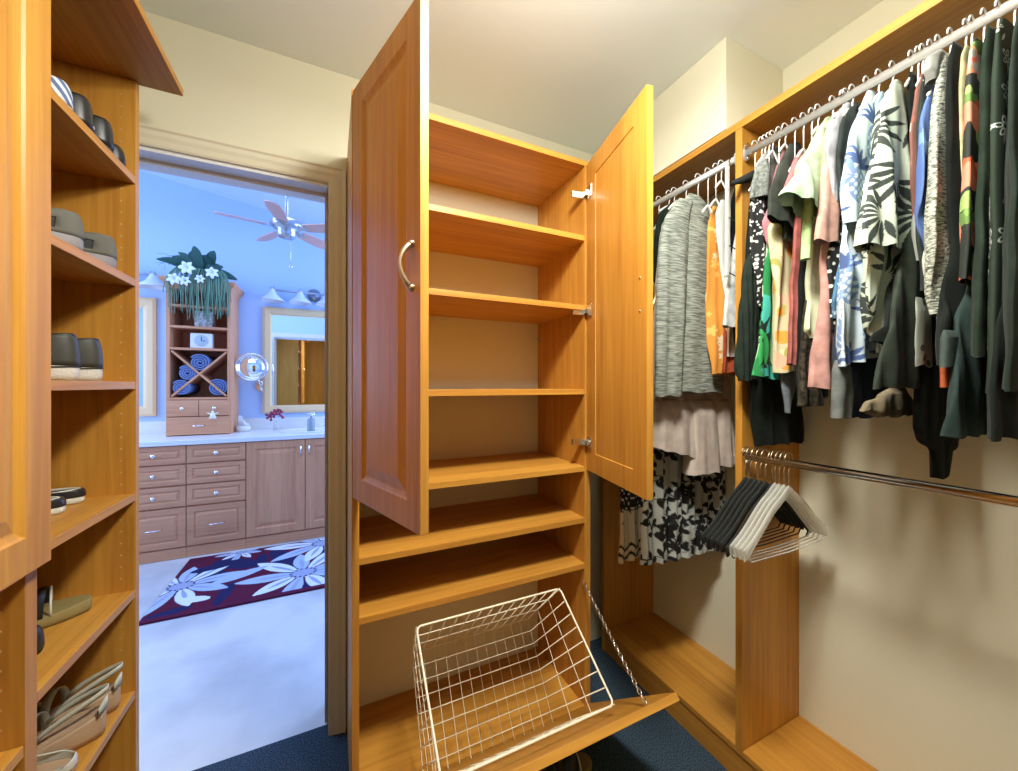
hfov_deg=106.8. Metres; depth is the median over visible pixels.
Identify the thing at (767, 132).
clothes hanger
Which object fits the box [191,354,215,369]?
rolled towel
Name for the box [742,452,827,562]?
clothes hanger
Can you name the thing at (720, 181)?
clothes hanger
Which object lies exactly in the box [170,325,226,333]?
shelf
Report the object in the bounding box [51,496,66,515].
shoe
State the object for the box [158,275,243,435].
hutch
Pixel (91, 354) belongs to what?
shoe
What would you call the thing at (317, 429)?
sink
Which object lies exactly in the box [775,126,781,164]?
clothes hanger
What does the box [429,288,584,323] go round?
shelf
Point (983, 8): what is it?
clothes hanger
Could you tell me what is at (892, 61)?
clothes hanger
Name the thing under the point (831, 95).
clothes hanger
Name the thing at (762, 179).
blouse
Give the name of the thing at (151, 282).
vanity light
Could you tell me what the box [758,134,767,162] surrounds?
clothes hanger
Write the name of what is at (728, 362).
skirt
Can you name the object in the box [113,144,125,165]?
shoe
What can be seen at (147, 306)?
wall mirror
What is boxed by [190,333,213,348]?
clock
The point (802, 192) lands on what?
blouse
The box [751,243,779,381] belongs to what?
dress
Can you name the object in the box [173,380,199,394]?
rolled towel
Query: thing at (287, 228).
ceiling fan
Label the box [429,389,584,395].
shelf
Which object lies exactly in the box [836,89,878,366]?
shirt
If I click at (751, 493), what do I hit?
clothes hanger
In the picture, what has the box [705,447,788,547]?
clothes hanger
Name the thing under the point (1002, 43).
shirt
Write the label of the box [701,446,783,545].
clothes hanger
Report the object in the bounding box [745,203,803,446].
dress
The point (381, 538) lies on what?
shelf
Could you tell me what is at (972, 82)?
dress
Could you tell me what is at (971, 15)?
clothes hanger
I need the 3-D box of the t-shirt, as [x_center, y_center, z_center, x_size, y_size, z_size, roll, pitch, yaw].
[0.690,-0.353,1.513,0.337,0.732,0.045,0,0,-25]
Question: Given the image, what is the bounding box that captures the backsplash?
[139,416,324,433]
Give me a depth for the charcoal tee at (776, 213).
1.06 m
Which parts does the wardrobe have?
panel, hanging rod, divider panel, panel, hanging rod, hanging rod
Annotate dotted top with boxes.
[826,211,841,329]
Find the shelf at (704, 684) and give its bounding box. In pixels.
[605,612,734,749]
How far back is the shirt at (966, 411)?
0.73 m
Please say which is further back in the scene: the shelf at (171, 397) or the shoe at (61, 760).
the shelf at (171, 397)
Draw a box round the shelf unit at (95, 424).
[37,59,138,770]
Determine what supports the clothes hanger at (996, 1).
hanging from the wardrobe
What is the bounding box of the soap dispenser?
[307,413,314,430]
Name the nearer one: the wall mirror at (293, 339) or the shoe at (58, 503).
the shoe at (58, 503)
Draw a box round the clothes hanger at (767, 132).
[762,132,771,220]
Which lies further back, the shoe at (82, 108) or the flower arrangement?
the flower arrangement
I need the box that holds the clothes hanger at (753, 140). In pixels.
[748,140,757,191]
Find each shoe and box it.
[37,585,91,628]
[37,625,44,654]
[37,662,122,731]
[37,683,108,754]
[37,750,77,770]
[51,75,73,109]
[51,207,84,250]
[51,333,80,380]
[51,487,85,504]
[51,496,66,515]
[71,91,93,131]
[77,338,103,380]
[83,232,116,268]
[93,115,113,152]
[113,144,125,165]
[539,752,591,770]
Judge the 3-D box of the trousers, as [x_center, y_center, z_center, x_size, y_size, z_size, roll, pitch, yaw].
[0.880,-0.315,1.087,0.142,0.705,0.043,0,0,-25]
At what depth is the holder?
3.32 m
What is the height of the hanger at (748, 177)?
0.152 m
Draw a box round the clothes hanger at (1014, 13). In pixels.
[1013,8,1016,24]
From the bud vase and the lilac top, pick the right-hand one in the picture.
the lilac top
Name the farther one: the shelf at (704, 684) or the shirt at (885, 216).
the shelf at (704, 684)
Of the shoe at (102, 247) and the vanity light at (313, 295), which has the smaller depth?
the shoe at (102, 247)
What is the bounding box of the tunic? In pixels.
[780,371,795,412]
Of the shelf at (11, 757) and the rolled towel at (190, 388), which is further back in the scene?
the rolled towel at (190, 388)
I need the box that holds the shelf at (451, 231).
[429,204,584,266]
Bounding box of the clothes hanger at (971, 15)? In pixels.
[968,14,974,45]
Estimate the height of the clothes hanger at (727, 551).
0.295 m
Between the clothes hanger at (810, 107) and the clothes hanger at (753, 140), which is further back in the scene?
the clothes hanger at (753, 140)
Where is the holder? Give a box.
[236,415,250,431]
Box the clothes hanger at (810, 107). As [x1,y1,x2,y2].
[808,107,814,140]
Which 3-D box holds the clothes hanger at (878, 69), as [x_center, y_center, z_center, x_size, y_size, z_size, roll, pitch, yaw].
[0.895,-0.719,0.915,0.067,0.095,0.004,0,0,-25]
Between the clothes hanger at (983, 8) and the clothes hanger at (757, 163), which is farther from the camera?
the clothes hanger at (757, 163)
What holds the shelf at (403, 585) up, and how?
attached to the cabinet at (590, 246)
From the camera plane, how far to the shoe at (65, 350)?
0.80 m
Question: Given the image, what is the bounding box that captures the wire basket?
[416,588,612,770]
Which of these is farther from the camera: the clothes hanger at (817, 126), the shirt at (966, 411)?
the clothes hanger at (817, 126)
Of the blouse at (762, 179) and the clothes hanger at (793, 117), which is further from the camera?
the blouse at (762, 179)
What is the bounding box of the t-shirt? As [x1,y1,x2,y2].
[653,202,671,310]
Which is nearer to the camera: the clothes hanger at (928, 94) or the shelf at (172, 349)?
the clothes hanger at (928, 94)
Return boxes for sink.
[278,427,324,432]
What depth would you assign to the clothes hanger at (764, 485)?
1.12 m
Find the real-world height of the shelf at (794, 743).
0.019 m
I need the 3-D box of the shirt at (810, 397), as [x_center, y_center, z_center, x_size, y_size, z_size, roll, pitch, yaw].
[0.838,-0.089,1.060,0.112,0.297,0.040,0,0,-25]
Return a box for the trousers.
[796,218,827,398]
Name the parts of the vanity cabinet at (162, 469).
drawer, drawer, drawer, drawer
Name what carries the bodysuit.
hanging from the wardrobe
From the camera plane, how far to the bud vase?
3.43 m
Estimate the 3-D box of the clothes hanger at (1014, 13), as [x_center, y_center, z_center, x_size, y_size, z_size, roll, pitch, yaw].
[0.981,-0.687,0.734,0.184,0.159,0.004,0,0,-25]
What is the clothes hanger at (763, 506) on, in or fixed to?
hanging from the wardrobe
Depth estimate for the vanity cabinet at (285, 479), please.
3.08 m
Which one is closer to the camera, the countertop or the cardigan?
the cardigan
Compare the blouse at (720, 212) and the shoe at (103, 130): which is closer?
the shoe at (103, 130)
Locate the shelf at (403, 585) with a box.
[359,532,584,624]
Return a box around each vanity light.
[139,271,165,289]
[260,287,324,306]
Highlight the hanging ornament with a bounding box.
[207,411,218,418]
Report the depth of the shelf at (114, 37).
0.92 m
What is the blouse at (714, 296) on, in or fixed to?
hanging from the clothes hanger at (706, 206)
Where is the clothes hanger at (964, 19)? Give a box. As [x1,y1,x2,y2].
[962,18,968,44]
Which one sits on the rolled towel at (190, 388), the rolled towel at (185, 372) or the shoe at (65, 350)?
the rolled towel at (185, 372)
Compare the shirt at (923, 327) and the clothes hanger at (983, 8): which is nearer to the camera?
the clothes hanger at (983, 8)
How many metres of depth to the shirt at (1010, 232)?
0.61 m
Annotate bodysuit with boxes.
[912,332,958,479]
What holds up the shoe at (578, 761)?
on the floor
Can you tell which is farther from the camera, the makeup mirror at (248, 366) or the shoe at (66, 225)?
the makeup mirror at (248, 366)
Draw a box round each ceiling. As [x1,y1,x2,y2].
[138,0,882,154]
[139,169,324,223]
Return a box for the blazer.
[915,77,932,290]
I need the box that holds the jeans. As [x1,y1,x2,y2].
[830,312,887,418]
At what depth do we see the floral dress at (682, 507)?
1.44 m
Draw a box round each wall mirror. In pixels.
[139,297,156,416]
[263,306,324,412]
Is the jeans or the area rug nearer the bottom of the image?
the area rug
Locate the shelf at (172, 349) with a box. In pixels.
[170,347,226,352]
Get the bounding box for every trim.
[139,123,345,735]
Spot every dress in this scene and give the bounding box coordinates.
[618,487,643,563]
[640,200,725,565]
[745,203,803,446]
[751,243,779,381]
[767,223,795,372]
[959,38,982,284]
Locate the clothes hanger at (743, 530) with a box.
[729,450,812,557]
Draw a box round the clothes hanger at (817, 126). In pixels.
[811,104,820,135]
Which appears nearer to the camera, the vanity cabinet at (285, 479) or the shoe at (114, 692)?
the shoe at (114, 692)
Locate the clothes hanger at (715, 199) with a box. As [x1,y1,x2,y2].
[709,163,719,207]
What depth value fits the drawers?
2.89 m
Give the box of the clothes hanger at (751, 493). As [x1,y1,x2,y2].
[715,449,798,551]
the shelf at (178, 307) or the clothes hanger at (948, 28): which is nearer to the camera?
the clothes hanger at (948, 28)
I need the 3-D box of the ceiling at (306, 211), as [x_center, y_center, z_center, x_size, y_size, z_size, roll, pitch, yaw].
[-1.799,-1.689,2.414,4.900,0.918,2.700,0,0,-25]
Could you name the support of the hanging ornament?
hanging from the hutch
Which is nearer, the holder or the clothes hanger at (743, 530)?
the clothes hanger at (743, 530)
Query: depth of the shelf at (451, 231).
1.43 m
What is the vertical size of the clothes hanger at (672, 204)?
0.095 m
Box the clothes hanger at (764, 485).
[719,449,803,552]
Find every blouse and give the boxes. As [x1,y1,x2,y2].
[653,232,734,475]
[705,206,734,374]
[715,200,734,356]
[749,145,781,199]
[778,116,830,260]
[804,220,820,337]
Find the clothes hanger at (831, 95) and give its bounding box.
[825,95,834,127]
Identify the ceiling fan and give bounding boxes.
[213,196,324,267]
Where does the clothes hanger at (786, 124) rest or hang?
hanging from the wardrobe
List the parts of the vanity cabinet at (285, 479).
door, door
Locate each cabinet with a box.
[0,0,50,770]
[139,445,186,563]
[246,438,324,547]
[347,0,679,770]
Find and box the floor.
[139,536,727,770]
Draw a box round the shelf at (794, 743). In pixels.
[742,715,877,770]
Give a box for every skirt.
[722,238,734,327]
[723,330,733,372]
[734,253,758,380]
[987,114,1017,441]
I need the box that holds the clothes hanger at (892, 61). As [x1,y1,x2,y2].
[884,60,895,95]
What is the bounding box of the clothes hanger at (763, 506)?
[733,451,816,559]
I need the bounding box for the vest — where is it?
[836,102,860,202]
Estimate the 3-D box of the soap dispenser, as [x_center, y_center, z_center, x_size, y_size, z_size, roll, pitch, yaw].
[-1.761,0.323,3.360,0.062,0.163,0.059,0,0,-25]
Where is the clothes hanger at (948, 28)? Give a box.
[940,27,952,65]
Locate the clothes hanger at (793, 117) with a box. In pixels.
[788,117,796,171]
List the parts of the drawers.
drawer, drawer, drawer, drawer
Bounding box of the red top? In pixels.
[940,368,949,386]
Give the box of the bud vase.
[265,408,284,429]
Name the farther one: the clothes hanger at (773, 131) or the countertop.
the countertop
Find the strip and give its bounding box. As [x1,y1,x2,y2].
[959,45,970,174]
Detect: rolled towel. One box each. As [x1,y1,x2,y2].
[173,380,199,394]
[179,365,196,379]
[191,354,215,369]
[209,379,226,394]
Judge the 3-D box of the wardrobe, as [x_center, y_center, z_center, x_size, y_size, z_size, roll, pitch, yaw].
[1.097,0.214,0.830,0.316,2.130,2.368,0,0,-25]
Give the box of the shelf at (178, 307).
[172,304,226,314]
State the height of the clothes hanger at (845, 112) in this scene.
0.096 m
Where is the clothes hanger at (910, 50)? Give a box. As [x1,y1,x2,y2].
[904,49,914,87]
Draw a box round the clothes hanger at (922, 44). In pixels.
[915,43,925,86]
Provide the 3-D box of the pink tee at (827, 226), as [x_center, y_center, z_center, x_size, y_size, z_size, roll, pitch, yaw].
[0.833,-0.359,0.985,0.148,0.738,0.053,0,0,-25]
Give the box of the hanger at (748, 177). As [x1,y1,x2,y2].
[731,143,754,184]
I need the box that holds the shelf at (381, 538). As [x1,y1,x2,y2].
[359,493,584,564]
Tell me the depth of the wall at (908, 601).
1.12 m
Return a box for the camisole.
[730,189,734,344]
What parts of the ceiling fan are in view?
blade, blade, blade, motor, blade, blade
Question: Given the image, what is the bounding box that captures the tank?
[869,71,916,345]
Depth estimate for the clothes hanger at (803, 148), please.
1.06 m
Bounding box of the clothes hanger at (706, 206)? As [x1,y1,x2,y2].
[702,168,711,212]
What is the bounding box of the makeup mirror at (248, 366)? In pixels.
[234,353,267,391]
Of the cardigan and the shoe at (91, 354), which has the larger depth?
the cardigan
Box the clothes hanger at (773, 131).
[766,130,777,163]
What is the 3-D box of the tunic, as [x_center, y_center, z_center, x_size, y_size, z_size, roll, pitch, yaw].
[0.856,-0.151,1.157,0.086,0.472,0.021,0,0,-25]
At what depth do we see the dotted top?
0.96 m
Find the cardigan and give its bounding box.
[654,193,722,396]
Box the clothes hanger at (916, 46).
[914,46,920,80]
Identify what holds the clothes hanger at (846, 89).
hanging from the wardrobe
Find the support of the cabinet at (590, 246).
on the floor
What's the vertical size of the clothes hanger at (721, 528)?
0.291 m
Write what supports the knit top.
hanging from the clothes hanger at (773, 131)
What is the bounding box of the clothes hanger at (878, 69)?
[873,68,881,102]
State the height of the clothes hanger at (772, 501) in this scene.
0.291 m
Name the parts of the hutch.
panel, drawer, drawer, crown, panel, drawer, panel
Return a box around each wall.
[139,11,601,726]
[139,170,324,421]
[592,37,782,176]
[653,0,1017,770]
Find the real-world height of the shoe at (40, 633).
0.053 m
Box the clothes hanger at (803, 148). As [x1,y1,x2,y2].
[796,112,805,158]
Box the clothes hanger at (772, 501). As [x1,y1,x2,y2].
[738,452,822,560]
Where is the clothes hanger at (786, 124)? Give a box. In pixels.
[778,123,787,152]
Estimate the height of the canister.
0.136 m
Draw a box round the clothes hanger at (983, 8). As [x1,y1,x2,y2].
[980,7,986,41]
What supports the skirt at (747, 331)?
hanging from the wardrobe
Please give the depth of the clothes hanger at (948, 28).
0.81 m
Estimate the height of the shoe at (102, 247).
0.081 m
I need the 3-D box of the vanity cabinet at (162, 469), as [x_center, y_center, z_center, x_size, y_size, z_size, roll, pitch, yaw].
[-2.696,0.861,3.005,0.368,0.837,0.664,0,0,-25]
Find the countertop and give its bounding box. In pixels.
[139,411,324,447]
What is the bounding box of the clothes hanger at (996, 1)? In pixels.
[994,0,1000,26]
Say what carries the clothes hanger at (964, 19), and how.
hanging from the wardrobe
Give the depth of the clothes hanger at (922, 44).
0.84 m
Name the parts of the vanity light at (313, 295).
lamp shade, lamp shade, wall plate, lamp shade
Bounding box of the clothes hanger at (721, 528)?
[710,448,793,549]
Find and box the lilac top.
[825,99,854,199]
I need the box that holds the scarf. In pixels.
[859,388,912,417]
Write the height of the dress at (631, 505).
1.333 m
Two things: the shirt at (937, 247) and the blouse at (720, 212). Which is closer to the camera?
the shirt at (937, 247)
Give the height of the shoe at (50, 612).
0.080 m
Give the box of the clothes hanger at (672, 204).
[668,187,676,209]
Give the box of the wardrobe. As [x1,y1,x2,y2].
[602,0,1017,770]
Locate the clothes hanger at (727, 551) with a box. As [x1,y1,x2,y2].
[725,451,811,558]
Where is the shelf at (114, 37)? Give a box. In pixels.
[51,0,182,95]
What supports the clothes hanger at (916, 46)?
hanging from the wardrobe
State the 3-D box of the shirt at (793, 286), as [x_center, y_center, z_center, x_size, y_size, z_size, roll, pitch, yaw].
[0.841,-0.364,1.089,0.198,0.611,0.043,0,0,-25]
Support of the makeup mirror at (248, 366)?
attached to the wall at (175, 217)
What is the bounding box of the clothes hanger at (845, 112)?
[842,84,854,116]
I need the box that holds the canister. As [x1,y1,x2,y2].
[194,310,215,326]
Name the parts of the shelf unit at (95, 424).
shelf, shelf, shelf, shelf, shelf, shelf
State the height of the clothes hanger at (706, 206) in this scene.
0.167 m
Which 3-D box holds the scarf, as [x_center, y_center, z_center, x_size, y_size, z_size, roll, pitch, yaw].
[0.902,0.041,0.900,0.253,0.070,0.034,0,0,-25]
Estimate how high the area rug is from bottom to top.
0.011 m
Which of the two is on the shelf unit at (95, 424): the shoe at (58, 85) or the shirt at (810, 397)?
the shoe at (58, 85)
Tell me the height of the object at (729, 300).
0.452 m
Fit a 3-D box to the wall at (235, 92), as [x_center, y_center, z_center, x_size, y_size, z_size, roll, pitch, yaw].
[-0.371,0.060,1.605,2.555,2.440,0.140,0,0,-25]
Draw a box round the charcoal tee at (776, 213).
[767,142,800,241]
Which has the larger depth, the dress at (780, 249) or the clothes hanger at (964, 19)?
the dress at (780, 249)
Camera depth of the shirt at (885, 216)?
0.83 m
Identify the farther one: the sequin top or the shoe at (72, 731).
the sequin top
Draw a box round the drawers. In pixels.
[187,442,246,556]
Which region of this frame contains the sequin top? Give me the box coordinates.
[749,195,767,308]
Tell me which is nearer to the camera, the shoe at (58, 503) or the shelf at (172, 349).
the shoe at (58, 503)
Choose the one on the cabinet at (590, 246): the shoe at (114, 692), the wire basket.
the wire basket
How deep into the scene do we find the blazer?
0.82 m
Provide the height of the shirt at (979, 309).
0.645 m
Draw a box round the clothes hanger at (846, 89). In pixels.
[832,88,847,118]
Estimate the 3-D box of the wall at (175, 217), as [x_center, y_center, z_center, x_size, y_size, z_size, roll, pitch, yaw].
[-2.353,-0.520,3.590,4.900,3.600,0.100,0,0,-25]
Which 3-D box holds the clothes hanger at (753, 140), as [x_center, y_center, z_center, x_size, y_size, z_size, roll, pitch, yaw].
[0.770,-0.683,1.182,0.067,0.168,0.004,0,0,-25]
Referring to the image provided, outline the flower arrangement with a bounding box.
[157,246,236,321]
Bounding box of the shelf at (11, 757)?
[0,746,22,770]
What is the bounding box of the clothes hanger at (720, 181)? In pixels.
[715,160,724,188]
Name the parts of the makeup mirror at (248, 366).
glass, wall plate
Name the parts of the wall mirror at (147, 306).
glass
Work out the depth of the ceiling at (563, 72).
1.27 m
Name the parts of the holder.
dish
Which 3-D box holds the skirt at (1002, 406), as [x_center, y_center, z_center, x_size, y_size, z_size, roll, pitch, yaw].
[0.998,-0.215,0.722,0.419,0.618,0.038,0,0,-25]
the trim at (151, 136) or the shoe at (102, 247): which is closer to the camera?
the shoe at (102, 247)
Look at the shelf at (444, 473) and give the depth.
1.42 m
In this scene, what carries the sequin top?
hanging from the clothes hanger at (757, 163)
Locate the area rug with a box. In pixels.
[139,538,324,625]
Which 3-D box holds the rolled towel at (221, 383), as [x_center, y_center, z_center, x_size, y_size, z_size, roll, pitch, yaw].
[-2.478,0.014,3.266,0.126,0.133,0.260,0,0,-25]
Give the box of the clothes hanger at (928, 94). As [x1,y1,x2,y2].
[926,34,940,96]
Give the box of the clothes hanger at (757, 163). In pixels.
[755,136,763,167]
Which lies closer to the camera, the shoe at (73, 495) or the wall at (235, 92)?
the shoe at (73, 495)
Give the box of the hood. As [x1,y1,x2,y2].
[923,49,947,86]
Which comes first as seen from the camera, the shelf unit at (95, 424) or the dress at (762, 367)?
the shelf unit at (95, 424)
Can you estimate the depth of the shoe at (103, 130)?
0.92 m
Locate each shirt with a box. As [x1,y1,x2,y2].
[784,150,803,364]
[797,300,823,406]
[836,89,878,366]
[853,79,912,354]
[873,229,935,388]
[874,91,884,115]
[909,74,932,367]
[924,53,950,319]
[935,41,965,367]
[940,279,986,438]
[970,25,995,359]
[985,18,1013,393]
[1002,11,1017,391]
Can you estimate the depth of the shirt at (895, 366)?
0.81 m
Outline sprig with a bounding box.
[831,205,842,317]
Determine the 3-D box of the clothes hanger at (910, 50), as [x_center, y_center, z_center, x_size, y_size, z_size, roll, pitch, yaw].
[0.920,-0.719,0.864,0.067,0.095,0.004,0,0,-25]
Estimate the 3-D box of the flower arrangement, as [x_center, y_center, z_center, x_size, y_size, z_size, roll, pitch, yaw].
[-2.566,-0.810,3.114,0.514,0.611,0.300,0,0,-25]
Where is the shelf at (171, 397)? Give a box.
[170,396,226,399]
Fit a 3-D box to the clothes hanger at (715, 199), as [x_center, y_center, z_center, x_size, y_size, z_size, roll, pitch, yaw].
[0.713,-0.687,1.303,0.067,0.158,0.004,0,0,-25]
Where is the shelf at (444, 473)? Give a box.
[429,451,584,489]
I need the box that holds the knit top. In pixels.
[762,150,785,247]
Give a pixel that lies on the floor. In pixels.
(215, 686)
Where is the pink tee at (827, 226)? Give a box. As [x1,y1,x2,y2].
[807,111,839,388]
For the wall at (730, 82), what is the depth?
1.34 m
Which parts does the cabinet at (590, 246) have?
panel, door, handle, panel, panel, panel, chain, door, handle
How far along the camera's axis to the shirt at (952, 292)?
0.76 m
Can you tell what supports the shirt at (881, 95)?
hanging from the clothes hanger at (878, 69)

